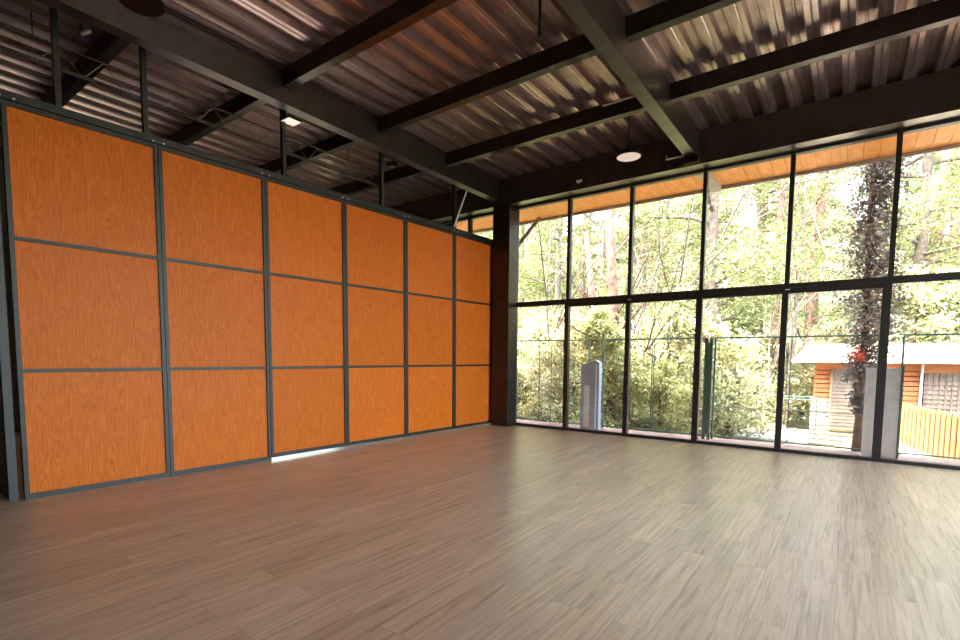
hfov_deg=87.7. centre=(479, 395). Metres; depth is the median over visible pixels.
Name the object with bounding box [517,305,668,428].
shrub
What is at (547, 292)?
bare tree
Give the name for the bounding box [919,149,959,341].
pine
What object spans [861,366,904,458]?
pillar
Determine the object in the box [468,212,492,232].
window
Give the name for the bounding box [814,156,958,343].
pine tree
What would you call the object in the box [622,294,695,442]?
door
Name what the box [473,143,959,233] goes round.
trim
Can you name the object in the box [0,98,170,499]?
partition panel
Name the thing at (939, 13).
cross beam
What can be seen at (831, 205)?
pine tree
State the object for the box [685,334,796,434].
shrub
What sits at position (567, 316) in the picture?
door
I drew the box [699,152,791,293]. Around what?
window
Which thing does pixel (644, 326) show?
shrub
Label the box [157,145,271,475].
partition panel
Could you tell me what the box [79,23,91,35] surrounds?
spotlight
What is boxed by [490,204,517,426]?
steel column
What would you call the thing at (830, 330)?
shrub
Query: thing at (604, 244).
pine tree
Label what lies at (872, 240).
tree
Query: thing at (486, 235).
pine tree
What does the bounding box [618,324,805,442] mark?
shrub
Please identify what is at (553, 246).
pine tree
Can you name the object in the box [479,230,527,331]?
pine tree
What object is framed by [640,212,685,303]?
pine tree
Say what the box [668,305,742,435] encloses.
leaning tree
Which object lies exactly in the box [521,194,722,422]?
bare tree
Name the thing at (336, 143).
cross beam
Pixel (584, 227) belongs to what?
pine tree
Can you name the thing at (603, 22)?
girder
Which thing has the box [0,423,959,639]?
floor
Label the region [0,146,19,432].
wall
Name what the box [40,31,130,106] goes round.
cross beam
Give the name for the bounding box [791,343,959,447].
cabin
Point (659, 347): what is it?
shrub
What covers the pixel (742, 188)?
pine tree
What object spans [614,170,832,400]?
bare tree
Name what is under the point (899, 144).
window
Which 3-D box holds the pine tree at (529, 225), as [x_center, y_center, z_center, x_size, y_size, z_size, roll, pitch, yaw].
[4.383,-16.628,47.192,9.407,17.657,7.589,4,6,41]
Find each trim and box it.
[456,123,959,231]
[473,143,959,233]
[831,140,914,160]
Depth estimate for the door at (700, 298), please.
8.15 m
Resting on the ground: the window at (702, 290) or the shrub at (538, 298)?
the shrub at (538, 298)
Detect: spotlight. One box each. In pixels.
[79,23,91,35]
[387,159,396,168]
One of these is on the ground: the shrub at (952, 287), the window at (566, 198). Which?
the shrub at (952, 287)
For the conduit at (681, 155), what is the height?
0.073 m
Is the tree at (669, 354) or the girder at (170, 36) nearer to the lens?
the girder at (170, 36)
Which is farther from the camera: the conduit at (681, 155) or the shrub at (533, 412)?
the shrub at (533, 412)
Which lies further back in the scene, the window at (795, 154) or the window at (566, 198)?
the window at (566, 198)
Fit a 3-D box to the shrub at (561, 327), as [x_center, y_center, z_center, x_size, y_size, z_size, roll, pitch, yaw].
[2.981,0.160,18.014,6.256,6.288,5.988,-1,4,-13]
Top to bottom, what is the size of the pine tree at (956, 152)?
12.689 m
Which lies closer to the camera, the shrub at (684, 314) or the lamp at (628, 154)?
the lamp at (628, 154)
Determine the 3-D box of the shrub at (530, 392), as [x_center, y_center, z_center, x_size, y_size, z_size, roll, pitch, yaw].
[2.350,0.857,16.796,3.958,3.575,2.682,0,4,-7]
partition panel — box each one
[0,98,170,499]
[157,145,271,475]
[265,176,346,457]
[344,200,406,445]
[406,218,454,435]
[454,233,492,428]
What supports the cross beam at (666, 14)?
attached to the ceiling
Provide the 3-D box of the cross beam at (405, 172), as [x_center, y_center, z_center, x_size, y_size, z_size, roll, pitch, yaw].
[-2.146,-4.197,9.876,3.620,0.210,0.110,4,5,36]
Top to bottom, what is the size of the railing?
1.034 m
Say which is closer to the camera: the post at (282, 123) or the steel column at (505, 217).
the post at (282, 123)
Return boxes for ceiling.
[0,0,959,206]
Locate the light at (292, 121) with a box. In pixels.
[282,117,300,125]
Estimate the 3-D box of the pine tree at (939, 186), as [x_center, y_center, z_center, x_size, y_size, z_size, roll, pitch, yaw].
[15.078,-5.194,14.048,6.771,13.071,7.479,-1,5,-23]
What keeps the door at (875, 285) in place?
on the floor
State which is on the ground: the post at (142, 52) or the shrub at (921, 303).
the shrub at (921, 303)
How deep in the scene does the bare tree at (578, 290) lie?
12.26 m
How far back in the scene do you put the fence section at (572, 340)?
11.63 m
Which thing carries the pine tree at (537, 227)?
on the ground
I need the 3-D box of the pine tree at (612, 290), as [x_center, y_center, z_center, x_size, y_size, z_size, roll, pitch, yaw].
[3.329,-3.560,13.226,4.200,10.964,2.755,1,4,11]
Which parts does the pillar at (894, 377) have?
green edge post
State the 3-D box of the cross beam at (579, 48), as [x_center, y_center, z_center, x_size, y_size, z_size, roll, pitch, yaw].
[-0.041,-3.918,6.389,3.605,0.210,0.110,4,5,36]
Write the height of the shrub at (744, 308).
6.250 m
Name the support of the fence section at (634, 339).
on the terrace
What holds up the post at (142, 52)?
hanging from the ceiling
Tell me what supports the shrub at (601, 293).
on the ground
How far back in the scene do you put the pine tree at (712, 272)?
15.79 m
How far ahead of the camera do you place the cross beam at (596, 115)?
7.50 m
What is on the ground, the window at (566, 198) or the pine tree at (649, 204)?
the pine tree at (649, 204)
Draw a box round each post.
[49,7,61,106]
[138,46,148,133]
[279,108,286,175]
[379,152,383,205]
[452,184,455,227]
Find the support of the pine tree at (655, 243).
on the ground
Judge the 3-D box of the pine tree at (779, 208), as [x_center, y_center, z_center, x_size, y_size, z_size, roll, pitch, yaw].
[13.654,-8.694,23.340,6.701,15.590,8.306,2,5,22]
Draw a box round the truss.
[0,10,384,189]
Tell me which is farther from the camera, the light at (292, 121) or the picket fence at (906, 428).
the picket fence at (906, 428)
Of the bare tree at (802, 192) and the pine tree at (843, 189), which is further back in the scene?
the pine tree at (843, 189)
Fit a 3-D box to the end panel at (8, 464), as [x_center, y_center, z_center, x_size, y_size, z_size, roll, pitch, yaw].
[-5.430,-0.880,5.371,2.460,3.667,0.066,4,5,36]
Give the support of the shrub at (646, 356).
on the ground
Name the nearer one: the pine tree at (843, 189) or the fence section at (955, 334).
the fence section at (955, 334)
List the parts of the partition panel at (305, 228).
frame rail, frame rail, frame rail, frame rail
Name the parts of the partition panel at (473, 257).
frame rail, frame rail, frame rail, frame rail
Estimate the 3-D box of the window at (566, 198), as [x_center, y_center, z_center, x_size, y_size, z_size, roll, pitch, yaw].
[1.198,-2.794,9.858,1.199,1.995,0.110,4,5,36]
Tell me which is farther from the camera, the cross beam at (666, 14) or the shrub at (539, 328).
the shrub at (539, 328)
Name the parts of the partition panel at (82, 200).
frame rail, frame rail, frame rail, frame rail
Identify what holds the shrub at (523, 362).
on the ground
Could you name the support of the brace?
attached to the wall
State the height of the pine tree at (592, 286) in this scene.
7.675 m
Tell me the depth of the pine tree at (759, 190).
28.36 m
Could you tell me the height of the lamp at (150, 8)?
0.634 m
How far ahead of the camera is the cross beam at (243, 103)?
7.17 m
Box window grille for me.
[829,370,855,428]
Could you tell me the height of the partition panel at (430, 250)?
3.682 m
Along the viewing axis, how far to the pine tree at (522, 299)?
30.04 m
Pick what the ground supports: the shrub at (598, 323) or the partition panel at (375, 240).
the shrub at (598, 323)
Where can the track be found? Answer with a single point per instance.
(4, 94)
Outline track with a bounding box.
[0,89,492,243]
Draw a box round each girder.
[35,0,498,201]
[557,0,699,164]
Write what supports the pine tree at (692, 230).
on the ground
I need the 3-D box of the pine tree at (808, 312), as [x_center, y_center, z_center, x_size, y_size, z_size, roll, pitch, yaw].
[11.914,-4.967,17.884,6.217,11.670,5.016,2,4,15]
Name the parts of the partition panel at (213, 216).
frame rail, frame rail, frame rail, frame rail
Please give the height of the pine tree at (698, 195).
15.143 m
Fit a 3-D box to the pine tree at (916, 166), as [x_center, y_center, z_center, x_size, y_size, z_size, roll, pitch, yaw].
[19.998,-8.491,24.040,7.404,12.939,6.703,2,5,21]
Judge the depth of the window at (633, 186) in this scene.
8.69 m
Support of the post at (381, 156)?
hanging from the ceiling
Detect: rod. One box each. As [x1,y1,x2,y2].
[453,191,466,226]
[537,0,541,36]
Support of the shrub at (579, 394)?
on the ground
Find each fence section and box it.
[517,339,590,423]
[601,337,705,434]
[711,334,878,449]
[899,333,959,458]
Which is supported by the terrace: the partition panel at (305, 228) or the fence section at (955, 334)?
the fence section at (955, 334)
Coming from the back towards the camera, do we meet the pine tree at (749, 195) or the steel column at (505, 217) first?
the pine tree at (749, 195)
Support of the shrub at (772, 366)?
on the ground
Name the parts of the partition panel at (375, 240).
frame rail, frame rail, frame rail, frame rail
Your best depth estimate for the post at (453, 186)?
9.28 m
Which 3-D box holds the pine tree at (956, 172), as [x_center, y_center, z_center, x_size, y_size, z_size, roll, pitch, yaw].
[17.961,-6.160,19.023,6.093,11.762,6.730,1,4,4]
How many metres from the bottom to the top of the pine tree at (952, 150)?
16.197 m
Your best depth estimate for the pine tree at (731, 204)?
23.43 m
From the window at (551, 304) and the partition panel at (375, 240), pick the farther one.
the window at (551, 304)
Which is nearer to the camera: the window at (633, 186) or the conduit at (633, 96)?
the conduit at (633, 96)
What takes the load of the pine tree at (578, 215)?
on the ground
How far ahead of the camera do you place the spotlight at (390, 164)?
7.92 m
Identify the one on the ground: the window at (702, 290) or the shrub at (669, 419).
the shrub at (669, 419)
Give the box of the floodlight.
[280,110,301,125]
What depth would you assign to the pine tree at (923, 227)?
16.72 m
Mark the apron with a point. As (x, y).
(800, 435)
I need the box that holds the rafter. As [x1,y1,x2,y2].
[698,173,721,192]
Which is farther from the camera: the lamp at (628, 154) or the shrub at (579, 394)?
the shrub at (579, 394)
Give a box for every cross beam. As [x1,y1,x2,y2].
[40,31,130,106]
[164,92,266,145]
[258,134,359,173]
[282,0,457,89]
[330,165,427,195]
[377,34,599,134]
[446,95,646,166]
[625,0,742,42]
[669,0,959,103]
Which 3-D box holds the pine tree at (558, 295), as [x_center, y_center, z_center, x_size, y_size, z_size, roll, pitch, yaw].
[2.951,-4.723,20.632,7.269,13.994,6.100,0,4,-2]
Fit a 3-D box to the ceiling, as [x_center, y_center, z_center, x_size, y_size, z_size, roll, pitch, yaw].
[-1.127,-3.811,2.975,17.975,0.075,13.860,4,5,36]
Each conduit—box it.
[602,95,634,106]
[666,155,683,160]
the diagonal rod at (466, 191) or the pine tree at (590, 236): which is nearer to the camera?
the diagonal rod at (466, 191)
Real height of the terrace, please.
0.160 m
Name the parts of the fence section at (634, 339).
post, rail, rail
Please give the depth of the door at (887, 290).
6.78 m
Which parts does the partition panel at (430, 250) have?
frame rail, frame rail, frame rail, frame rail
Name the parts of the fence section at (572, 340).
rail, rail, post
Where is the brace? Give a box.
[519,216,540,246]
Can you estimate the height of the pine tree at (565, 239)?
12.262 m
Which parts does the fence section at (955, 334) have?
post, rail, rail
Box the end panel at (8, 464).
[0,210,18,500]
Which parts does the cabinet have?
recessed panel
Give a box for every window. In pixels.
[440,217,468,226]
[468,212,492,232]
[515,303,564,429]
[517,197,567,305]
[566,184,631,301]
[627,170,703,297]
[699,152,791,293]
[784,130,897,287]
[887,118,959,280]
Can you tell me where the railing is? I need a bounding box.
[743,394,817,439]
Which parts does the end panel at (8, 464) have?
frame rail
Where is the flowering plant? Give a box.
[837,346,865,378]
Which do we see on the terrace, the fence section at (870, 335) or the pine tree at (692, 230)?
the fence section at (870, 335)
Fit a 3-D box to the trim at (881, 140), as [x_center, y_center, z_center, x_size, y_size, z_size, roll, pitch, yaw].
[3.372,-3.885,9.136,18.200,0.020,1.300,4,5,36]
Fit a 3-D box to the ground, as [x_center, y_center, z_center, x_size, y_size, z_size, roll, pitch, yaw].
[24.547,-10.399,33.675,118.500,24.342,66.620,4,5,36]
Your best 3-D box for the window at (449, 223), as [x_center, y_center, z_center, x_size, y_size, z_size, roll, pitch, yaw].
[-0.720,-2.915,11.272,1.199,1.995,0.110,4,5,36]
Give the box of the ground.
[518,198,951,449]
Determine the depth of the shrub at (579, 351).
15.46 m
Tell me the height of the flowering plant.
0.596 m
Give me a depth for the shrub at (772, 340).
17.42 m
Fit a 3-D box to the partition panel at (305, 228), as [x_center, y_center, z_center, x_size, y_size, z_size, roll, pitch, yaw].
[-2.435,-1.026,7.092,0.070,3.682,1.219,4,6,39]
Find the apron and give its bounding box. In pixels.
[733,426,808,445]
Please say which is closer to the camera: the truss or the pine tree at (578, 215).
the truss
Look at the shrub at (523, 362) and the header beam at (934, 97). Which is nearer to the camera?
the header beam at (934, 97)
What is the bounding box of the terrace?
[517,419,959,464]
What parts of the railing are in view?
rail, rail, post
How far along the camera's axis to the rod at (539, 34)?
4.48 m
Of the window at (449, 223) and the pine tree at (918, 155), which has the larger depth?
the pine tree at (918, 155)
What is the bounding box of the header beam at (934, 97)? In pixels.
[388,66,959,222]
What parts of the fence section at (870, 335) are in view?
post, rail, rail, rail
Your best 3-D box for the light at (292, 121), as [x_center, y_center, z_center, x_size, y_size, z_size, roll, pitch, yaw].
[-2.509,-3.625,6.631,0.180,0.006,0.180,4,5,36]
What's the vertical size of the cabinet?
1.499 m
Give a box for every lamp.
[118,0,164,16]
[616,116,641,161]
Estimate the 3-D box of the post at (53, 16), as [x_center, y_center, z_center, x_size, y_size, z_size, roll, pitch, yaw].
[-4.105,-3.364,4.829,0.064,1.138,0.048,4,6,39]
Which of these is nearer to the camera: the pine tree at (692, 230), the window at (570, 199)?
the window at (570, 199)
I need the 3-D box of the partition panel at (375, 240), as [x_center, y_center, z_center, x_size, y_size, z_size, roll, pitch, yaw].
[-1.663,-1.092,8.041,0.071,3.682,1.219,4,6,39]
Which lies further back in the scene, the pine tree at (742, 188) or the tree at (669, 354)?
the pine tree at (742, 188)
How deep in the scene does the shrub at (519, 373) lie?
14.33 m
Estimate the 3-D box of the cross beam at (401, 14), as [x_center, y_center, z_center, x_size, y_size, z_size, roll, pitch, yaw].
[-0.963,-3.831,5.146,3.605,0.210,0.110,4,5,36]
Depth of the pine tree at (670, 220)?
21.31 m
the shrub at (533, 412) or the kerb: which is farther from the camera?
the shrub at (533, 412)
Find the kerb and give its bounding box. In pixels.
[899,444,937,458]
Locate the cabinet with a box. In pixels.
[580,360,601,429]
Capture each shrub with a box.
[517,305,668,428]
[517,307,564,410]
[517,345,578,421]
[517,359,545,421]
[517,362,530,416]
[517,392,537,420]
[518,293,564,364]
[521,305,673,427]
[526,314,600,404]
[540,318,689,428]
[563,287,625,329]
[569,351,621,417]
[579,304,667,428]
[603,282,805,437]
[617,348,705,434]
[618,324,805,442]
[620,319,768,435]
[629,357,701,434]
[677,295,813,421]
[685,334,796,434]
[717,338,793,438]
[745,327,815,426]
[766,318,853,422]
[793,261,959,398]
[895,265,959,343]
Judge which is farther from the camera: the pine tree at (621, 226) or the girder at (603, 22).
the pine tree at (621, 226)
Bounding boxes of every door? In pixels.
[562,299,625,435]
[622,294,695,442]
[691,288,781,450]
[774,282,883,460]
[871,277,959,469]
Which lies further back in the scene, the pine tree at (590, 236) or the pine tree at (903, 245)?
the pine tree at (590, 236)
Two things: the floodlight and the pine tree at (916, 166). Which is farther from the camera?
the pine tree at (916, 166)
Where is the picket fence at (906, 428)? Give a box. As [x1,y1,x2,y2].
[899,403,959,460]
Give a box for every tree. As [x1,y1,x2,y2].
[478,223,554,363]
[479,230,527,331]
[490,224,575,315]
[518,218,635,355]
[518,221,579,320]
[518,227,553,306]
[519,213,636,325]
[520,200,694,322]
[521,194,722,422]
[524,225,546,300]
[535,204,687,423]
[537,224,617,357]
[538,209,638,418]
[543,215,579,305]
[543,246,572,317]
[549,199,691,427]
[563,205,668,319]
[566,213,618,297]
[576,199,698,330]
[579,200,725,343]
[591,183,855,353]
[594,204,671,284]
[598,197,730,312]
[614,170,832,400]
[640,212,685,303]
[640,312,670,428]
[648,195,738,289]
[659,186,778,391]
[667,188,769,317]
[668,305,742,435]
[671,188,768,307]
[687,175,842,253]
[688,173,846,335]
[692,158,958,427]
[707,173,856,367]
[726,165,878,414]
[732,173,864,326]
[733,176,865,299]
[756,169,890,427]
[779,148,959,342]
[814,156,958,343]
[815,152,958,342]
[826,156,930,451]
[835,155,954,260]
[842,166,959,343]
[880,153,959,340]
[894,148,959,317]
[898,150,955,268]
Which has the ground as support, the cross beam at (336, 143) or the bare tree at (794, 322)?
the bare tree at (794, 322)
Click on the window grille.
(847, 420)
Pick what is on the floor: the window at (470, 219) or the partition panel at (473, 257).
the partition panel at (473, 257)

